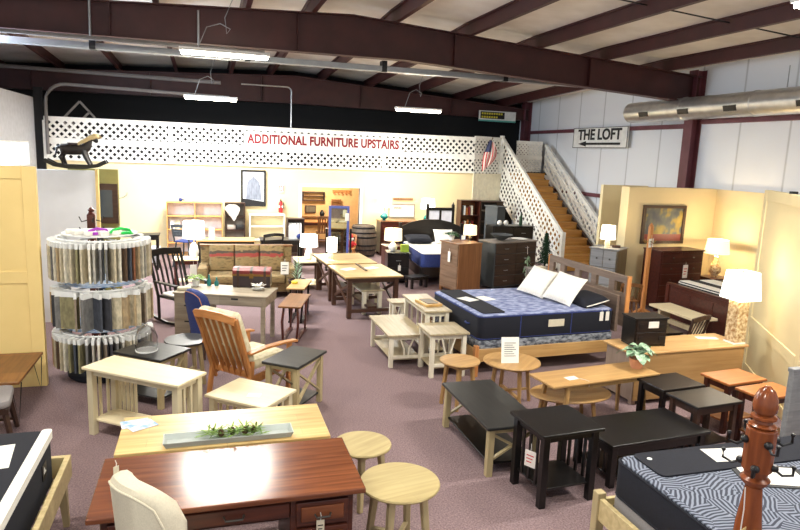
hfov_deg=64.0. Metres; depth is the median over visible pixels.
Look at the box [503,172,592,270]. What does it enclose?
staircase
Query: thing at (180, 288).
folded cloth
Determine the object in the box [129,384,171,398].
shelf
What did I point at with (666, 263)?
dresser
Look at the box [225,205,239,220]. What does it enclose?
throw
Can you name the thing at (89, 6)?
rod
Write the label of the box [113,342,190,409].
end table
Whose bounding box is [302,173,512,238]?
wall
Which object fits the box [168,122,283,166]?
lattice railing
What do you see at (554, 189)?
girt
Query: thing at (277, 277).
seat cushion
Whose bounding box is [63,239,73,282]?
swatch
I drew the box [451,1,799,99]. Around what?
purlin
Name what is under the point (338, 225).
mirror glass
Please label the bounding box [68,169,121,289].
wall
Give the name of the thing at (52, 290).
swatch
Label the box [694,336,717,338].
paper sheet
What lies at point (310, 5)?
purlin
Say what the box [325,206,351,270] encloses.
floor mirror
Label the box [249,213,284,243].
bookcase
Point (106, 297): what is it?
swatch
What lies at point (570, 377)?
price tag
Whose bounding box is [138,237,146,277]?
swatch
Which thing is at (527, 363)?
round side table
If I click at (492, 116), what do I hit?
sign
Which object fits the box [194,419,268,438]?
sprigs
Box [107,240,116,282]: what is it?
swatch
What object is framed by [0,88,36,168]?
wall
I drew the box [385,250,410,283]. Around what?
nightstand
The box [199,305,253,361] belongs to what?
cushion
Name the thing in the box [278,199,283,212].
fire extinguisher
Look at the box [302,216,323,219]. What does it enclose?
wall shelf
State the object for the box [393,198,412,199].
wall plaque
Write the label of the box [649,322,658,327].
name card
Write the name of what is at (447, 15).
ceiling
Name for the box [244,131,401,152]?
banner
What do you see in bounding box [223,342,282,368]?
seat cushion
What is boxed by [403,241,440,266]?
mattress
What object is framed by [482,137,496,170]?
flag
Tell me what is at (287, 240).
writing desk
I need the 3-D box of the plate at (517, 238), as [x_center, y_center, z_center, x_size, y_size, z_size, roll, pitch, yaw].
[2.680,-0.589,14.394,0.380,0.022,0.380,-1,10,-17]
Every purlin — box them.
[7,33,64,68]
[97,41,122,69]
[152,0,177,71]
[227,0,252,73]
[266,0,326,74]
[316,0,433,79]
[363,0,559,86]
[407,0,706,92]
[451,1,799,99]
[493,33,799,105]
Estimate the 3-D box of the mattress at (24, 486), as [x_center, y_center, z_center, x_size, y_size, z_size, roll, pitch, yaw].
[-3.001,1.583,3.599,1.513,0.392,2.007,-1,10,-17]
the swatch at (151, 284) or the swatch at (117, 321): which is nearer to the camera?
the swatch at (117, 321)
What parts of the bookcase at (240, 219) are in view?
panel, panel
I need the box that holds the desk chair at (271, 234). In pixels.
[263,233,283,243]
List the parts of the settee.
arm, arm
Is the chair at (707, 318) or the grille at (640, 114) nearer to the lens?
the chair at (707, 318)
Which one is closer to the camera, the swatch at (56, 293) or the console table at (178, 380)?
the console table at (178, 380)
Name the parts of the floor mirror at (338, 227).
post, frame, post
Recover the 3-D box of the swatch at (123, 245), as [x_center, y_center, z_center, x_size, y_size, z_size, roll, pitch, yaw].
[-3.268,-0.061,7.500,0.200,0.495,0.032,8,11,31]
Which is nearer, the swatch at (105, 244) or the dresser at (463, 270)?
the swatch at (105, 244)
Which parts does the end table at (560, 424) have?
leg, slat panel, leg, leg, slat panel, leg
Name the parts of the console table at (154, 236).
leg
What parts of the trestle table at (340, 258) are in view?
leg, leg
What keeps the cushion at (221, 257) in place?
on the settee
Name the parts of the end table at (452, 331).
leg, leg, leg, leg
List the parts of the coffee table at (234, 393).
leg, slat panel, leg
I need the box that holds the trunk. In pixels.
[232,266,271,287]
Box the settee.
[197,244,294,295]
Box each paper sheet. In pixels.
[0,444,14,468]
[458,297,476,301]
[477,296,495,300]
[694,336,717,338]
[700,448,742,461]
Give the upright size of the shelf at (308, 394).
0.020 m
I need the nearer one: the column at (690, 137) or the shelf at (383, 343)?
the shelf at (383, 343)
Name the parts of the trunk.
lid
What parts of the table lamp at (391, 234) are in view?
lamp shade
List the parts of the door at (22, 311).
rail, rail, panel, rail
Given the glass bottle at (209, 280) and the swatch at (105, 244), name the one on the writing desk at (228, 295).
the glass bottle at (209, 280)
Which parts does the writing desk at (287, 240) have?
leg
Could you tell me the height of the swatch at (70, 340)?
0.445 m
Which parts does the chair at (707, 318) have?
post, crest rail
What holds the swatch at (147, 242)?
hanging from the carousel
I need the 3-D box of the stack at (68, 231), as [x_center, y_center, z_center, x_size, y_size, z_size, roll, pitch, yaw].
[-3.868,-0.400,7.559,0.140,0.050,0.100,-1,10,-17]
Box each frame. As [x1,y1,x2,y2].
[30,455,71,529]
[63,101,95,138]
[398,219,463,284]
[430,254,631,376]
[590,489,638,529]
[664,282,728,335]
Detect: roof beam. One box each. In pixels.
[0,0,703,100]
[0,68,529,120]
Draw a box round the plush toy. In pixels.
[351,234,356,247]
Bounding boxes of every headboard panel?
[426,202,454,222]
[779,366,799,436]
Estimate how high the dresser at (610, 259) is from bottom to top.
1.170 m
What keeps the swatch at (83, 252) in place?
hanging from the carousel
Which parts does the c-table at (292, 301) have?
leg, leg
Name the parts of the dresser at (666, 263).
drawer, drawer, drawer, drawer, drawer, drawer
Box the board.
[415,298,441,306]
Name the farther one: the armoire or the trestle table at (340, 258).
the armoire
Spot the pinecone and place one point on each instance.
(221, 430)
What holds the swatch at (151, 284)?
hanging from the carousel
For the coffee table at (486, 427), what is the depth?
6.26 m
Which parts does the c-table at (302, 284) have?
leg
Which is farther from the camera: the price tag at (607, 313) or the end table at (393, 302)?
the end table at (393, 302)
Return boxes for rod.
[88,0,91,35]
[197,10,199,44]
[621,0,799,37]
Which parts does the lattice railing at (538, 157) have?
lattice panel, rail, lattice panel, rail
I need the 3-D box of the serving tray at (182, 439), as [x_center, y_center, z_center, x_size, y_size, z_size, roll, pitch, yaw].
[-1.244,1.248,4.673,0.912,0.045,0.170,-1,10,-18]
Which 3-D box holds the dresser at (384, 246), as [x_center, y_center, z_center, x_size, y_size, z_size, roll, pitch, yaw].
[-0.152,-0.111,15.150,0.520,0.720,0.487,-1,10,-17]
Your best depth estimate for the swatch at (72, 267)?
7.25 m
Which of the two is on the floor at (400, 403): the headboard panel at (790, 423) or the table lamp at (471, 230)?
the headboard panel at (790, 423)
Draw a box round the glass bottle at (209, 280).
[207,274,210,285]
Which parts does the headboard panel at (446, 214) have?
post, pane, pane, post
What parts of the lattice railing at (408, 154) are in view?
post, rail, rail, lattice panel, rail, lattice panel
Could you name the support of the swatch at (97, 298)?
hanging from the carousel
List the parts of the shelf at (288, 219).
panel, panel, panel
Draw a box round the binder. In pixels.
[299,222,301,233]
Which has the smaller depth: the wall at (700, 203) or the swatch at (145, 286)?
the swatch at (145, 286)
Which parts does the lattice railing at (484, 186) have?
lattice panel, lattice panel, rail, rail, post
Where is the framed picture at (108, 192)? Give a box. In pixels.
[99,183,118,222]
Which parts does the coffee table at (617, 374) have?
leg, leg, leg, leg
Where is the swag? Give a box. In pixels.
[523,246,530,273]
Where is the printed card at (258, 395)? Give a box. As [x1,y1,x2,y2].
[246,393,261,397]
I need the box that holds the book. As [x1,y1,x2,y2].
[462,205,465,214]
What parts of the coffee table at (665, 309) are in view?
leg, leg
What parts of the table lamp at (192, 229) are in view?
lamp shade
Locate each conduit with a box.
[44,82,228,153]
[241,83,291,127]
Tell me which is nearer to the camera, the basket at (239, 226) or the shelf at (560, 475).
the shelf at (560, 475)
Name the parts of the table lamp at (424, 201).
lamp shade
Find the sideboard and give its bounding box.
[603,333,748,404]
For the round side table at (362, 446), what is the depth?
5.20 m
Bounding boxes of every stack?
[65,229,78,233]
[71,230,84,234]
[83,230,94,235]
[97,230,108,235]
[108,230,121,234]
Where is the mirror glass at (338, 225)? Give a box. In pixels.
[330,208,346,252]
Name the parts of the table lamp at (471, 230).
lamp shade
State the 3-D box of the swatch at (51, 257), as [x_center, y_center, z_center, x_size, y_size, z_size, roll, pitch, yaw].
[-3.954,-0.077,7.436,0.032,0.495,0.200,9,12,35]
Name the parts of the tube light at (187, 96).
power cord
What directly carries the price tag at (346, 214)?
attached to the floor mirror at (338, 227)
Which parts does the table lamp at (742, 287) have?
lamp shade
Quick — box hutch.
[478,200,503,241]
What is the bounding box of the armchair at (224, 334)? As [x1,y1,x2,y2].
[193,305,297,392]
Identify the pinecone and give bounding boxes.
[218,429,224,436]
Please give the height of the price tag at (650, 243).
0.220 m
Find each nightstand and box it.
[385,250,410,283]
[666,326,682,335]
[700,275,723,279]
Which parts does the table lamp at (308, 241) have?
lamp shade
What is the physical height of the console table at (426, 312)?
0.720 m
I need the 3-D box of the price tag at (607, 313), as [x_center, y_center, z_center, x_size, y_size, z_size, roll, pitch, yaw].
[2.922,0.698,9.016,0.060,0.171,0.010,-1,11,-20]
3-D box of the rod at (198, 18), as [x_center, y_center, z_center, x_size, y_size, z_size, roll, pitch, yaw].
[-3.417,-4.004,10.850,0.040,0.600,0.035,-1,10,-17]
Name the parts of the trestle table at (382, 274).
leg, leg, leg, leg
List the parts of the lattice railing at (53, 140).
post, rail, lattice panel, rail, lattice panel, rail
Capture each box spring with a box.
[435,316,611,348]
[613,495,654,529]
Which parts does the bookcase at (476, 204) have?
panel, panel, panel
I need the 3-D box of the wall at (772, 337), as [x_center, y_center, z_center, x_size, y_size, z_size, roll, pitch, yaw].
[4.693,0.405,7.924,0.082,2.560,2.200,5,10,15]
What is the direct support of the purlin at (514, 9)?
on the roof beam at (303, 32)
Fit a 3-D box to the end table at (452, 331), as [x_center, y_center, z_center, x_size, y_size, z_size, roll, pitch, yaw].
[0.557,1.128,8.540,0.550,0.600,0.560,-1,10,-17]
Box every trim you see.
[95,169,100,227]
[299,184,362,223]
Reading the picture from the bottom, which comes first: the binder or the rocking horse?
the binder
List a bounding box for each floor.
[0,240,780,529]
[53,154,546,174]
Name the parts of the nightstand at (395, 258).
drawer, drawer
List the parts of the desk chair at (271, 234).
crest rail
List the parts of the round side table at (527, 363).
leg, leg, leg, leg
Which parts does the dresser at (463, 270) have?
drawer, drawer, drawer, drawer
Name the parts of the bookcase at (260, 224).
panel, shelf, panel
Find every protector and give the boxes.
[440,289,504,313]
[634,435,799,476]
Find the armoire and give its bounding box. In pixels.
[484,205,506,238]
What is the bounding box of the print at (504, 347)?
[504,347,515,353]
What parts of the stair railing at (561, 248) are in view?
rail, rail, hand rail, newel post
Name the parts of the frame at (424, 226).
headboard post, rail, foot rail, headboard, headboard post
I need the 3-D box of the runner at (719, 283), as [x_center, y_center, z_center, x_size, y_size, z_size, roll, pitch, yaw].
[5.732,0.393,10.885,0.300,0.010,1.400,-1,10,-17]
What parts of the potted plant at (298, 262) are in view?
pot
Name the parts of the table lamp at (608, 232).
lamp shade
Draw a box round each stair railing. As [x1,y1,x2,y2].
[499,138,565,270]
[543,144,597,245]
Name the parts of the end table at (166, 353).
leg, leg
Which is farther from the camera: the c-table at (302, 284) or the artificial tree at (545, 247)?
the artificial tree at (545, 247)
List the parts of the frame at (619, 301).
foot rail, leg, rail, headboard, headboard panel, headboard post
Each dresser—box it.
[376,219,416,255]
[381,244,399,265]
[439,239,482,289]
[478,237,537,288]
[485,224,534,238]
[588,244,628,291]
[639,247,705,310]
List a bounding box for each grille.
[638,112,647,116]
[676,108,688,113]
[722,105,735,110]
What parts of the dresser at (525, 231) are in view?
drawer, drawer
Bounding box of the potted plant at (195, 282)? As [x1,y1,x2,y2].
[185,274,207,285]
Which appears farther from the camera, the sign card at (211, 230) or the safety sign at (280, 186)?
the safety sign at (280, 186)
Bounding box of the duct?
[623,65,799,122]
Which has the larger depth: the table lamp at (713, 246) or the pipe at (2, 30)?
the table lamp at (713, 246)
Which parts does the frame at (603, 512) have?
post, rail, foot rail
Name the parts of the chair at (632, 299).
crest rail, seat, post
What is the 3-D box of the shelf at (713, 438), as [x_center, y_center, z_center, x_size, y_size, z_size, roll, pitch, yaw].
[3.063,1.766,6.553,0.490,0.020,0.310,-2,11,-22]
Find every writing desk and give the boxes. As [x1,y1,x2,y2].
[85,437,365,529]
[172,283,277,343]
[259,237,301,271]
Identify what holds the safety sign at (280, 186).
attached to the wall at (148, 187)
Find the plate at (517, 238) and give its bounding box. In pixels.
[512,237,526,239]
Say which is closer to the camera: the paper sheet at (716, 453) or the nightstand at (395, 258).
the paper sheet at (716, 453)
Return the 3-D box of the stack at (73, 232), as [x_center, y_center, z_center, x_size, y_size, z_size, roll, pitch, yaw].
[-3.756,-0.380,7.470,0.100,0.050,0.140,9,12,32]
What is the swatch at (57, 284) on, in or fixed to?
hanging from the carousel
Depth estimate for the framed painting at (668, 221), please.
13.37 m
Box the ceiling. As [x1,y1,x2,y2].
[0,0,799,104]
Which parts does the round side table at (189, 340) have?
leg, leg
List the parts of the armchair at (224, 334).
post, leg, crest rail, arm, rail, post, leg, rail, arm, leg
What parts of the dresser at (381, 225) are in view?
drawer, drawer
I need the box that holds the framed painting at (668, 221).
[639,205,686,243]
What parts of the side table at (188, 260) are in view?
leg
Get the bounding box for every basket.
[227,224,235,228]
[236,224,243,228]
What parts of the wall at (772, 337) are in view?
rail, rail, rail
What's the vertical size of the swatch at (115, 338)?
0.445 m
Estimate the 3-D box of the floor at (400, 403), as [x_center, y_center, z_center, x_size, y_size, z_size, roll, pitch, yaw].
[-1.391,1.173,9.879,21.000,0.100,29.000,-1,10,-17]
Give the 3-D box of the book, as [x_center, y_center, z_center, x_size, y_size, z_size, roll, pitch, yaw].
[1.829,-1.575,18.357,0.044,0.260,0.160,-1,10,-17]
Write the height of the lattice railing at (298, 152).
1.060 m
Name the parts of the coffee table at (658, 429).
leg, slat panel, leg, leg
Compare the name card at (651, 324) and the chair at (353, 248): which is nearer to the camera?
the name card at (651, 324)
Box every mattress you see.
[0,429,52,529]
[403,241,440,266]
[434,288,611,340]
[615,455,799,529]
[678,280,723,295]
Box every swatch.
[47,236,55,277]
[48,239,65,279]
[49,284,66,322]
[50,237,58,280]
[51,287,70,326]
[51,328,69,355]
[52,238,62,280]
[52,329,69,366]
[54,288,64,328]
[54,331,70,367]
[55,238,63,281]
[55,332,72,368]
[59,242,68,282]
[59,288,80,328]
[59,333,74,370]
[62,334,76,371]
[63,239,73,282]
[67,334,76,372]
[68,240,76,283]
[73,289,77,331]
[73,335,83,373]
[74,240,81,283]
[77,335,85,373]
[79,240,88,283]
[79,290,82,328]
[81,290,93,332]
[85,338,91,364]
[87,240,93,283]
[91,335,96,362]
[92,240,99,283]
[92,290,102,331]
[97,335,101,360]
[98,240,103,283]
[99,289,112,330]
[102,334,106,358]
[104,240,107,283]
[105,289,122,328]
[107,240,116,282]
[107,334,112,356]
[112,333,118,355]
[114,239,121,282]
[115,288,128,328]
[117,239,127,281]
[117,333,124,348]
[120,287,129,325]
[122,332,131,346]
[124,239,132,280]
[124,332,134,344]
[126,238,135,279]
[129,286,141,325]
[131,240,140,278]
[133,237,144,277]
[133,285,137,325]
[133,285,146,322]
[135,280,153,317]
[138,236,149,275]
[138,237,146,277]
[140,282,150,318]
[141,235,150,274]
[143,281,147,320]
[147,238,151,273]
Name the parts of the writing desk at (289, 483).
drawer, handle, modesty panel, drawer, drawer, drawer, drawer panel, handle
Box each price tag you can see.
[113,460,118,474]
[190,262,196,275]
[281,262,288,273]
[316,512,324,529]
[345,213,348,220]
[524,444,535,468]
[564,376,587,380]
[599,312,603,320]
[605,311,609,320]
[648,235,653,247]
[682,265,687,277]
[740,487,745,529]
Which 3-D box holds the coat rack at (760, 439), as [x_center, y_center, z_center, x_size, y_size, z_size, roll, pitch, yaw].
[1.585,1.470,2.983,0.491,1.905,0.491,4,10,8]
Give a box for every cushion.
[0,385,13,408]
[163,291,173,296]
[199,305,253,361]
[209,245,233,270]
[209,271,232,283]
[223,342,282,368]
[235,245,258,265]
[260,245,283,269]
[272,271,284,282]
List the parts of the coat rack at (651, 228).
post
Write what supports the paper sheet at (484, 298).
on the mattress at (526, 315)
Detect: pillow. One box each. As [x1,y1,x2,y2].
[404,234,432,243]
[433,229,451,243]
[517,265,557,298]
[542,271,587,306]
[572,290,609,307]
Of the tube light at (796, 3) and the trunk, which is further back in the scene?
the trunk
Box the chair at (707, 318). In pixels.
[680,315,711,334]
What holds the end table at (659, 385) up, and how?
on the floor at (400, 403)
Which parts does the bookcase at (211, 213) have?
panel, shelf, shelf, shelf, panel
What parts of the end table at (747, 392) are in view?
leg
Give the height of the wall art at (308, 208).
0.240 m
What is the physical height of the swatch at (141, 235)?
0.495 m
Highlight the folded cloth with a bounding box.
[177,286,190,290]
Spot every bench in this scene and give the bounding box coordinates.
[352,283,383,314]
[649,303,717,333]
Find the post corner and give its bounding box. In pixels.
[32,86,46,168]
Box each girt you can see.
[529,124,683,133]
[553,188,599,197]
[700,114,799,123]
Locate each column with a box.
[514,102,532,221]
[677,70,707,187]
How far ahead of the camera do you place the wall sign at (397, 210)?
18.72 m
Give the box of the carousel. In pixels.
[55,228,144,382]
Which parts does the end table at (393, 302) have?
leg, leg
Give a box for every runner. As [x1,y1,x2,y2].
[680,280,720,291]
[700,280,722,285]
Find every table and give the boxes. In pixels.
[0,352,42,422]
[81,355,206,434]
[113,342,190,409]
[114,404,330,457]
[131,232,160,269]
[164,333,205,384]
[172,256,198,284]
[196,237,255,265]
[205,378,296,410]
[262,345,326,405]
[293,256,321,289]
[305,220,328,240]
[312,253,376,300]
[328,264,403,318]
[337,431,390,513]
[361,462,439,529]
[369,314,426,367]
[387,298,409,314]
[402,294,451,352]
[417,322,469,377]
[439,354,479,411]
[442,379,538,476]
[483,352,540,402]
[510,405,604,509]
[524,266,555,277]
[529,362,659,410]
[529,384,611,416]
[573,408,710,488]
[636,372,705,421]
[666,387,742,446]
[700,368,766,433]
[733,382,786,440]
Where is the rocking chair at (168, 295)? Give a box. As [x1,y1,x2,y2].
[152,247,206,324]
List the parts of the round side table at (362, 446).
leg, leg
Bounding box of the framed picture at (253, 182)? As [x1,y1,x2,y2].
[241,170,265,205]
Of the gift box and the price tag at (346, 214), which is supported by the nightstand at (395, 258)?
the gift box
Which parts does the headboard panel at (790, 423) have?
cap rail, panel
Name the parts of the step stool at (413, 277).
leg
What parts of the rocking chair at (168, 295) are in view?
post, arm, crest rail, seat, post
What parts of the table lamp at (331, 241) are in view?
lamp shade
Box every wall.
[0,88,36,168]
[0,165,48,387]
[2,62,520,169]
[37,169,96,321]
[47,160,472,251]
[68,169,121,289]
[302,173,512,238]
[512,51,799,247]
[596,185,647,244]
[616,186,716,298]
[707,189,764,276]
[742,190,799,420]
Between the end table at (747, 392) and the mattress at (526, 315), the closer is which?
the end table at (747, 392)
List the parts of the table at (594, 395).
leg, leg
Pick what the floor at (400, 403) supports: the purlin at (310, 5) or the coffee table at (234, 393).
the coffee table at (234, 393)
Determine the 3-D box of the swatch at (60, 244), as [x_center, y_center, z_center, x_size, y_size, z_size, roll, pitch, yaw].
[-3.814,-0.057,7.352,0.032,0.495,0.200,7,11,26]
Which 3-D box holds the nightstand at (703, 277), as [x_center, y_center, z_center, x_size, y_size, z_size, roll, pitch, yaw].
[6.375,0.554,13.059,0.480,0.640,0.458,-1,10,-17]
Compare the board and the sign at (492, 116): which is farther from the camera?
the sign at (492, 116)
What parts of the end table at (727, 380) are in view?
leg, leg, leg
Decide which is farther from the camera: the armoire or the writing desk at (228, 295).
the armoire
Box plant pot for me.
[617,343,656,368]
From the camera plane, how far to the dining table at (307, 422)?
4.90 m
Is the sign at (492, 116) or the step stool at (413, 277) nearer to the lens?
the step stool at (413, 277)
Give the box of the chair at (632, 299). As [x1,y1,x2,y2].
[620,283,643,312]
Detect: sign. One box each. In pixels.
[278,184,283,191]
[388,204,414,217]
[478,110,515,122]
[572,126,629,147]
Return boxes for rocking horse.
[43,131,108,168]
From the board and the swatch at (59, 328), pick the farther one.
the board
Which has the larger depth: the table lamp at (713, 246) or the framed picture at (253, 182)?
the framed picture at (253, 182)
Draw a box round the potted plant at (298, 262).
[288,257,304,293]
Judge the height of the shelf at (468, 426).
0.020 m
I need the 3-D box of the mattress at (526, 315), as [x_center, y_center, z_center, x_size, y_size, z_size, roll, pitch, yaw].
[1.750,0.674,9.428,2.170,0.340,1.582,-1,11,-20]
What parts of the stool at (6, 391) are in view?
frame, leg, leg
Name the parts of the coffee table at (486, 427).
leg, leg, leg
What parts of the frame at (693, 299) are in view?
foot post, footboard panel, footboard panel, footboard panel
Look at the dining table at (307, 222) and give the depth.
19.39 m
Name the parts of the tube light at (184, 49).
power cord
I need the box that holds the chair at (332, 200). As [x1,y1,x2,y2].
[331,199,340,205]
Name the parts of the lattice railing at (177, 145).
post, rail, lattice panel, lattice panel, rail, rail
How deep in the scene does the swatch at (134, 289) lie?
7.67 m
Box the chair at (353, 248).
[351,234,356,252]
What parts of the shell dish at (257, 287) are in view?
dish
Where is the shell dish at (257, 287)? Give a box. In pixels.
[251,282,265,290]
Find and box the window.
[0,140,29,165]
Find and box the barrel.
[351,224,376,256]
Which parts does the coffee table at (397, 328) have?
leg, leg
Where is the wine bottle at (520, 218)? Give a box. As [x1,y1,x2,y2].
[519,212,522,225]
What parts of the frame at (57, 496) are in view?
foot rail, leg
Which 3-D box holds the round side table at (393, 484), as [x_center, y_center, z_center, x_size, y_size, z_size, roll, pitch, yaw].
[-0.012,1.809,4.557,0.570,0.582,0.570,-3,11,-27]
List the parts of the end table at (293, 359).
leg, leg, leg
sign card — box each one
[209,228,214,239]
[289,226,296,238]
[501,337,518,362]
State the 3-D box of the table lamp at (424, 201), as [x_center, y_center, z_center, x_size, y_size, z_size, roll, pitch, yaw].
[0.777,-1.537,17.940,0.420,0.686,0.420,-1,10,-17]
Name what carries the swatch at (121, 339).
hanging from the carousel
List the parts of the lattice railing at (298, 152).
post, rail, rail, rail, lattice panel, lattice panel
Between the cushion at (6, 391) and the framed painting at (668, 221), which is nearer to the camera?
the cushion at (6, 391)
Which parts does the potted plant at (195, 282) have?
pot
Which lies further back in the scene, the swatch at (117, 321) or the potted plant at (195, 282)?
the potted plant at (195, 282)
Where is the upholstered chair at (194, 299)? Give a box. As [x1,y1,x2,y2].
[184,288,209,359]
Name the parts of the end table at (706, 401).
leg, leg, leg, leg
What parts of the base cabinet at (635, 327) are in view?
drawer, drawer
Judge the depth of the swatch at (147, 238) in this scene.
7.91 m
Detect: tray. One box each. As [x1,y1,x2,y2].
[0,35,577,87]
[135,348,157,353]
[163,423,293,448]
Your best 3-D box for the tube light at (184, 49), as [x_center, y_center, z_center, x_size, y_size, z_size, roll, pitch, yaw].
[-2.697,-3.674,9.856,1.350,0.898,0.180,-1,10,-17]
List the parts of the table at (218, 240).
leg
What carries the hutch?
on the floor at (400, 403)
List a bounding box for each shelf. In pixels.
[96,408,150,425]
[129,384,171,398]
[278,388,317,405]
[286,217,304,255]
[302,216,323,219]
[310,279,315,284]
[373,338,417,359]
[414,338,442,351]
[421,356,449,368]
[448,414,524,463]
[517,460,586,490]
[688,429,727,445]
[710,411,751,421]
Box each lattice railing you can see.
[42,116,168,163]
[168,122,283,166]
[283,128,383,169]
[382,133,475,172]
[472,136,504,199]
[515,141,542,171]
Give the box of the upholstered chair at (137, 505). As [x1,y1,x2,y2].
[108,470,186,529]
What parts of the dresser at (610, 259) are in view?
drawer, drawer, drawer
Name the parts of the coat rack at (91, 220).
post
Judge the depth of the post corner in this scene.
15.64 m
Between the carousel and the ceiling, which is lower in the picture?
the carousel
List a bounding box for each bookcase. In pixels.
[166,201,222,254]
[225,202,244,236]
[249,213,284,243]
[456,199,480,241]
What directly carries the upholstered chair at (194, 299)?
on the floor at (400, 403)
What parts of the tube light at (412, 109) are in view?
power cord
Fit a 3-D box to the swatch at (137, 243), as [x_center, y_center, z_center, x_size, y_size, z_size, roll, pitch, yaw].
[-3.190,-0.082,7.643,0.200,0.495,0.032,6,11,21]
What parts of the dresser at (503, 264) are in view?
drawer, drawer, drawer, drawer, drawer, drawer, drawer, drawer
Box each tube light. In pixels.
[179,0,269,59]
[183,59,236,101]
[395,76,441,112]
[790,0,799,8]
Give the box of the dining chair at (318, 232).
[316,216,328,247]
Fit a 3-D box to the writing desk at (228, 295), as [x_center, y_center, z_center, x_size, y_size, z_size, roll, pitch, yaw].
[-2.586,0.743,9.564,1.380,0.760,0.660,3,10,3]
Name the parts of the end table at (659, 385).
leg, leg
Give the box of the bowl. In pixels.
[490,233,512,239]
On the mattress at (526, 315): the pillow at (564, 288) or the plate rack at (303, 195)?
the pillow at (564, 288)
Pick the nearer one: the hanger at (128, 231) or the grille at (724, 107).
the hanger at (128, 231)
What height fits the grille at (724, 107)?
0.114 m
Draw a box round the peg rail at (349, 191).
[332,190,350,193]
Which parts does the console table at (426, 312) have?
leg, slat panel, leg, leg, slat panel, leg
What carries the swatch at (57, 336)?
hanging from the carousel
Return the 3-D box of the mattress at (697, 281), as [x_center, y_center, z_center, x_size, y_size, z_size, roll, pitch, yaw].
[6.150,0.599,10.997,2.107,0.400,1.583,-1,10,-17]
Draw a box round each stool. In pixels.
[0,385,19,433]
[171,224,196,267]
[404,274,429,288]
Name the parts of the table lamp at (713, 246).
lamp shade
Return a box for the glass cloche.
[135,322,157,353]
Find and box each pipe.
[0,28,264,52]
[0,63,220,84]
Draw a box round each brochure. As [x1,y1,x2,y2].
[120,418,147,428]
[125,419,158,431]
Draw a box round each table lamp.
[183,220,204,257]
[300,233,317,259]
[327,237,336,261]
[377,196,391,220]
[384,228,401,250]
[420,198,434,218]
[463,224,476,240]
[600,225,615,247]
[704,238,729,277]
[720,269,760,344]
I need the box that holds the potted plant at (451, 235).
[443,231,459,239]
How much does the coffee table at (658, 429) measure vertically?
0.420 m
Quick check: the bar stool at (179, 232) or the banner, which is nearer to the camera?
the bar stool at (179, 232)
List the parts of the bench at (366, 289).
leg, leg, leg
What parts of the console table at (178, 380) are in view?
leg, slat panel, leg, slat panel, leg, slat panel, slat panel, leg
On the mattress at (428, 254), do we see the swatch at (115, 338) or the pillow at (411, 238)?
the pillow at (411, 238)
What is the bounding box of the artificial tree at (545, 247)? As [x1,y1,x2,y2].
[536,233,552,265]
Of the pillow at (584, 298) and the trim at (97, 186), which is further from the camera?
the trim at (97, 186)
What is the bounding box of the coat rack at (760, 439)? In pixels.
[721,385,796,529]
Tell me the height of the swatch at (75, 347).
0.445 m
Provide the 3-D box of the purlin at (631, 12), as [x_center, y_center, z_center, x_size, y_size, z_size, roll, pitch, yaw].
[3.357,-3.947,10.897,0.140,0.565,22.000,-1,10,-17]
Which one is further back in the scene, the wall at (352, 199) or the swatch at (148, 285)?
the wall at (352, 199)
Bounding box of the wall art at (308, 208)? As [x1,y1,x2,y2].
[305,205,315,212]
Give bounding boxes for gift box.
[400,244,408,251]
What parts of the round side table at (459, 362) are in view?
leg, leg, leg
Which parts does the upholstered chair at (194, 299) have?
backrest, leg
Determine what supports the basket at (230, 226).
on the bookcase at (240, 219)
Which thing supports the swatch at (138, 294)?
hanging from the carousel
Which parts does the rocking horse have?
hind leg, leg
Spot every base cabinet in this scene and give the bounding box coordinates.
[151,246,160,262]
[621,312,669,346]
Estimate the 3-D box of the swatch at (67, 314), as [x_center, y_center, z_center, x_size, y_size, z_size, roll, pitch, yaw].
[-3.844,0.508,7.454,0.220,0.485,0.032,2,10,1]
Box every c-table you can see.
[278,293,310,342]
[286,279,311,323]
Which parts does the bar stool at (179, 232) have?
crest rail, seat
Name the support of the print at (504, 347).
attached to the sign card at (509, 345)
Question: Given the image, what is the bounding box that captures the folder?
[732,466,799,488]
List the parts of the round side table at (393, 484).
leg, leg, leg, leg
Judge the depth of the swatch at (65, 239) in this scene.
7.40 m
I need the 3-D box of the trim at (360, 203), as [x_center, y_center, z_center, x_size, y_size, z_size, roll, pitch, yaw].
[-1.985,-1.331,18.244,1.820,1.920,0.180,-1,10,-17]
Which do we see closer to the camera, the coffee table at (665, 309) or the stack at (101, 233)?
the stack at (101, 233)
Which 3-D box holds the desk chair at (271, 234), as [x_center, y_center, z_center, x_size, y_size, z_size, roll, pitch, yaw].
[-2.957,-0.251,14.455,0.505,1.017,0.593,-5,12,-36]
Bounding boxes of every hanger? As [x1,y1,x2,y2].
[88,226,107,234]
[109,226,133,233]
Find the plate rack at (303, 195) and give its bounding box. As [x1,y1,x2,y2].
[302,191,324,200]
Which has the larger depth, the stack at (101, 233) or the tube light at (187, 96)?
the tube light at (187, 96)
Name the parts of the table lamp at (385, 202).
lamp shade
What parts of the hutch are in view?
panel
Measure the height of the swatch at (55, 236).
0.495 m
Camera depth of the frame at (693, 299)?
10.70 m
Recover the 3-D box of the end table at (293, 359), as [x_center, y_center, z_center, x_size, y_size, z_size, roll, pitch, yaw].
[-1.173,1.301,7.146,0.450,0.600,0.660,6,10,20]
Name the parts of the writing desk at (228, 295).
drawer, drawer, drawer, leg, leg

